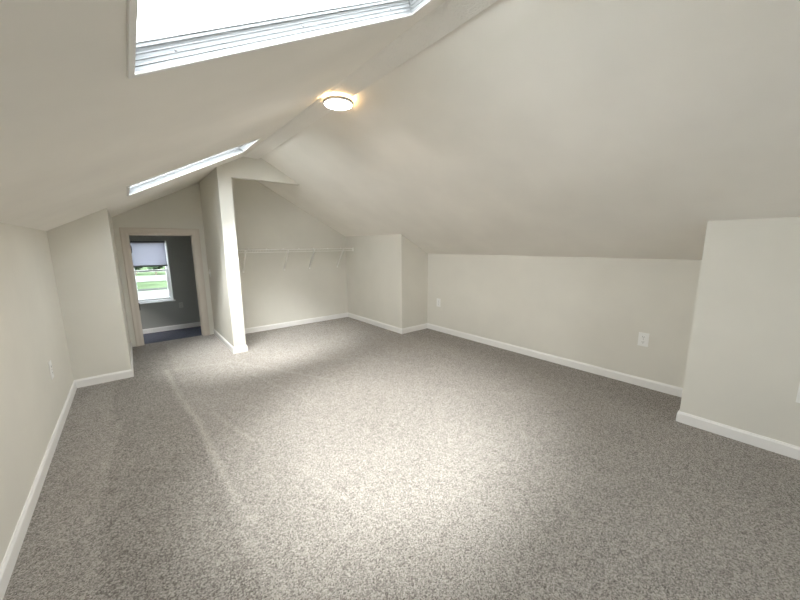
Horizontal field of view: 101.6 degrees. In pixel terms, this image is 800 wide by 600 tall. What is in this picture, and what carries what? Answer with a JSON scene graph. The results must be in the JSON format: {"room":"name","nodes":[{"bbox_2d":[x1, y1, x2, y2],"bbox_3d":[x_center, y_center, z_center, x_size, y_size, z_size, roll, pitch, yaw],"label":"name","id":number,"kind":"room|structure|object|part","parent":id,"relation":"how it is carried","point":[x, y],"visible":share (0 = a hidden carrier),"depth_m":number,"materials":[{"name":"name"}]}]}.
{"room":"bedroom","nodes":[
{"label":"bedroom","id":0,"kind":"room"},
{"bbox_2d":[0,222,73,565],"bbox_3d":[-1.081,0.644,0.340,0.150,1.730,8.132,-8,12,-39],"label":"wall","id":1,"kind":"structure","parent":0,"point":[32,331],"depth_m":2.23,"materials":[{"name":"paint"}]},
{"bbox_2d":[48,360,53,378],"bbox_3d":[-2.969,0.594,2.778,0.010,0.150,0.085,-8,12,-39],"label":"wall outlet","id":2,"kind":"object","parent":1,"relation":"attached to","point":[49,363],"visible":1,"depth_m":2.76,"materials":[{"name":"white plastic"}]},
{"bbox_2d":[0,342,133,599],"bbox_3d":[-1.300,1.320,1.251,0.508,0.095,9.629,-8,12,-39],"label":"baseboard","id":3,"kind":"structure","parent":1,"relation":"attached to","point":[8,563],"depth_m":2.11,"materials":[{"name":"white paint"}]},
{"bbox_2d":[46,208,130,379],"bbox_3d":[-3.965,-0.114,4.141,0.642,1.990,1.515,-8,12,-39],"label":"wall","id":4,"kind":"structure","parent":0,"point":[83,251],"depth_m":3.61,"materials":[{"name":"paint"}]},
{"bbox_2d":[112,183,213,346],"bbox_3d":[-3.750,-0.662,5.267,1.425,2.689,0.060,-8,12,-39],"label":"wall","id":5,"kind":"structure","parent":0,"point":[182,209],"depth_m":5.16,"materials":[{"name":"paint"}]},
{"bbox_2d":[119,227,209,346],"bbox_3d":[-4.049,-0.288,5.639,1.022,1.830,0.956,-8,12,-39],"label":"door frame","id":6,"kind":"structure","parent":5,"relation":"attached to","point":[124,232],"depth_m":5.13,"materials":[{"name":"paint"}]},
{"bbox_2d":[129,235,199,328],"bbox_3d":[-4.732,-0.899,6.769,3.700,3.046,0.150,-8,12,-39],"label":"wall","id":7,"kind":"structure","parent":0,"point":[179,248],"depth_m":6.81,"materials":[{"name":"grey paint"}]},
{"bbox_2d":[134,241,175,303],"bbox_3d":[-5.007,-0.563,6.554,0.690,1.242,0.150,-8,12,-39],"label":"window","id":8,"kind":"structure","parent":7,"relation":"in","point":[167,268],"depth_m":6.70,"materials":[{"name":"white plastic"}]},
{"bbox_2d":[130,241,167,266],"bbox_3d":[-5.002,-0.918,6.479,0.580,0.513,0.042,-8,12,-39],"label":"window shade","id":9,"kind":"object","parent":8,"relation":"attached to","point":[144,253],"visible":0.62,"depth_m":6.48,"materials":[{"name":"fabric"}]},
{"bbox_3d":[-5.003,-1.149,6.439,0.580,0.043,0.042,-8,12,-39],"label":"head rail","id":10,"kind":"part","parent":9,"relation":"part of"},
{"bbox_3d":[-4.999,-0.679,6.518,0.580,0.030,0.030,-8,12,-39],"label":"rail","id":11,"kind":"part","parent":9,"relation":"part of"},
{"bbox_3d":[-5.026,-0.306,6.623,0.570,0.610,0.025,-8,12,-39],"label":"sash","id":12,"kind":"part","parent":8,"relation":"part of","materials":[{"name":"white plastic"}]},
{"bbox_3d":[-4.984,0.043,6.633,0.690,0.022,0.090,-8,12,-39],"label":"sill","id":13,"kind":"part","parent":8,"relation":"part of","materials":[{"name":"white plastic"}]},
{"bbox_2d":[142,322,200,333],"bbox_3d":[-4.670,0.565,6.955,3.400,0.095,0.016,-8,12,-39],"label":"baseboard","id":14,"kind":"structure","parent":7,"relation":"attached to","point":[195,324],"depth_m":6.84,"materials":[{"name":"white paint"}]},
{"bbox_2d":[143,326,201,343],"bbox_3d":[-4.217,0.837,6.366,3.900,0.250,1.853,-8,12,-39],"label":"floor","id":15,"kind":"structure","parent":0,"point":[155,337],"depth_m":6.50,"materials":[{"name":"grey carpet"}]},
{"bbox_2d":[0,0,445,230],"bbox_3d":[-1.384,-1.034,1.957,2.480,1.398,11.900,-8,12,-39],"label":"ceiling","id":16,"kind":"structure","parent":0,"point":[76,132],"depth_m":1.43,"materials":[{"name":"paint"}]},
{"bbox_2d":[127,138,260,195],"bbox_3d":[-2.164,-1.432,3.413,1.204,0.688,0.674,-8,12,-39],"label":"window","id":17,"kind":"structure","parent":16,"relation":"attached to","point":[164,177],"depth_m":3.58,"materials":[{"name":"white paint"}]},
{"bbox_2d":[127,0,431,78],"bbox_3d":[-0.166,-1.040,1.028,1.204,0.688,0.733,-8,12,-39],"label":"frame","id":18,"kind":"structure","parent":16,"relation":"attached to","point":[152,52],"depth_m":1.16,"materials":[{"name":"white paint"}]},
{"bbox_2d":[244,0,497,158],"bbox_3d":[0.544,-1.516,1.425,0.199,0.088,8.254,-8,12,-39],"label":"ceiling beam","id":19,"kind":"structure","parent":16,"relation":"attached to","point":[450,14],"depth_m":2.15,"materials":[{"name":"paint"}]},
{"bbox_2d":[323,95,353,110],"bbox_3d":[-0.520,-1.666,2.746,0.256,0.047,0.256,-8,12,-39],"label":"ceiling light","id":20,"kind":"object","parent":19,"relation":"attached to","point":[333,102],"visible":1,"depth_m":2.72,"materials":[{"name":"white glass"}]},
{"bbox_2d":[324,99,351,109],"bbox_3d":[-0.520,-1.649,2.749,0.231,0.008,0.231,-8,12,-39],"label":"diffuser","id":21,"kind":"object","parent":20,"relation":"attached to","point":[332,104],"depth_m":2.74,"materials":[{"name":"white glass"}]},
{"bbox_2d":[199,156,299,346],"bbox_3d":[-2.421,-0.779,5.405,1.158,2.856,1.394,-8,12,-39],"label":"wall partition","id":22,"kind":"structure","parent":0,"point":[216,195],"depth_m":4.70,"materials":[{"name":"paint"}]},
{"bbox_2d":[214,329,247,353],"bbox_3d":[-2.783,0.639,5.314,0.195,0.095,1.390,-8,12,-39],"label":"baseboard","id":23,"kind":"structure","parent":22,"relation":"attached to","point":[244,348],"depth_m":4.85,"materials":[{"name":"white paint"}]},
{"bbox_2d":[231,178,347,327],"bbox_3d":[-2.065,-0.925,6.247,2.460,2.856,0.150,-8,12,-39],"label":"wall","id":24,"kind":"structure","parent":0,"point":[271,294],"depth_m":6.08,"materials":[{"name":"paint"}]},
{"bbox_2d":[238,248,353,272],"bbox_3d":[-1.952,-0.755,6.064,2.354,0.411,0.319,-8,12,-39],"label":"wire shelf","id":25,"kind":"object","parent":24,"relation":"attached to","point":[342,249],"visible":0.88,"depth_m":5.96,"materials":[{"name":"white metal"}]},
{"bbox_2d":[245,313,426,333],"bbox_3d":[-1.218,0.532,5.882,2.953,0.095,1.855,-8,12,-39],"label":"baseboard","id":26,"kind":"structure","parent":24,"relation":"attached to","point":[342,315],"depth_m":6.22,"materials":[{"name":"white paint"}]},
{"bbox_2d":[345,234,427,327],"bbox_3d":[-0.308,-0.431,6.592,0.771,1.743,1.989,-8,12,-39],"label":"wall","id":27,"kind":"structure","parent":0,"point":[387,275],"depth_m":5.95,"materials":[{"name":"paint"}]},
{"bbox_2d":[3,317,799,599],"bbox_3d":[0.382,1.255,2.596,5.099,0.250,9.847,-8,12,-39],"label":"floor","id":28,"kind":"structure","parent":0,"point":[346,458],"depth_m":2.12,"materials":[{"name":"grey carpet"}]},
{"bbox_2d":[258,0,799,259],"bbox_3d":[0.715,-1.176,3.693,2.965,1.728,11.900,-8,12,-39],"label":"ceiling","id":29,"kind":"structure","parent":0,"point":[552,128],"depth_m":2.28,"materials":[{"name":"paint"}]},
{"bbox_2d":[427,254,701,387],"bbox_3d":[1.770,0.061,4.622,0.150,1.405,3.779,-8,12,-39],"label":"wall","id":30,"kind":"structure","parent":0,"point":[588,310],"depth_m":3.99,"materials":[{"name":"paint"}]},
{"bbox_2d":[637,332,648,346],"bbox_3d":[2.622,0.426,3.513,0.010,0.148,0.094,-8,12,-39],"label":"wall outlet","id":31,"kind":"object","parent":30,"relation":"attached to","point":[643,338],"visible":1,"depth_m":3.51,"materials":[{"name":"white plastic"}]},
{"bbox_2d":[680,217,799,446],"bbox_3d":[3.913,0.398,1.562,0.762,1.738,3.690,-8,12,-39],"label":"wall","id":32,"kind":"structure","parent":0,"point":[742,372],"depth_m":2.48,"materials":[{"name":"paint"}]},
{"bbox_2d":[427,323,799,459],"bbox_3d":[2.652,0.981,3.086,0.628,0.095,7.469,-8,12,-39],"label":"baseboard","id":33,"kind":"structure","parent":32,"relation":"attached to","point":[789,450],"depth_m":3.42,"materials":[{"name":"white paint"}]},
{"bbox_2d":[796,383,799,402],"bbox_3d":[2.871,0.646,2.271,0.010,0.190,0.125,-8,12,-39],"label":"wall outlet","id":34,"kind":"object","parent":32,"relation":"attached to","point":[798,393],"visible":1,"depth_m":2.32,"materials":[{"name":"white plastic"}]},
{"label":"outside","id":35,"kind":"structure","parent":0,"visible":0},
{"bbox_2d":[135,266,167,291],"bbox_3d":[-17.747,-1.193,37.532,260.000,0.500,240.000,-8,12,-39],"label":"lawn","id":36,"kind":"structure","parent":35,"point":[151,284],"depth_m":43.23,"materials":[{"name":"green plant"}]},
{"bbox_2d":[147,266,162,274],"bbox_3d":[-41.377,-5.549,55.062,2.097,2.547,2.358,-3,10,-17],"label":"tree","id":37,"kind":"object","parent":36,"relation":"on","point":[158,267],"visible":0.24,"depth_m":54.53,"materials":[{"name":"green plant"}]},
{"bbox_3d":[-41.379,-5.761,55.026,2.097,2.116,2.358,-3,10,-17],"label":"crown","id":38,"kind":"part","parent":37,"relation":"part of","materials":[{"name":"green plant"}]},
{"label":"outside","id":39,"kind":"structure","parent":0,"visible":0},
{"bbox_2d":[138,289,168,298],"bbox_3d":[-23.544,0.041,28.933,120.000,0.030,14.000,-8,12,-39],"label":"path concrete","id":40,"kind":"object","parent":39,"point":[154,293],"depth_m":32.37,"materials":[{"name":"white concrete"}]},
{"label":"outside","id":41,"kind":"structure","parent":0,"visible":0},
{"bbox_2d":[136,275,166,281],"bbox_3d":[-35.687,-3.527,50.388,15.000,0.030,11.000,-8,12,-39],"label":"gravel drive","id":42,"kind":"structure","parent":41,"point":[152,277],"depth_m":48.37,"materials":[{"name":"white gravel"}]},
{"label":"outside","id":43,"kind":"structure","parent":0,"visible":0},
{"bbox_2d":[137,287,167,290],"bbox_3d":[-28.960,-1.017,35.398,180.000,0.020,1.800,-8,12,-39],"label":"road","id":44,"kind":"structure","parent":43,"point":[164,287],"depth_m":36.19,"materials":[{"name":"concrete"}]}
]}

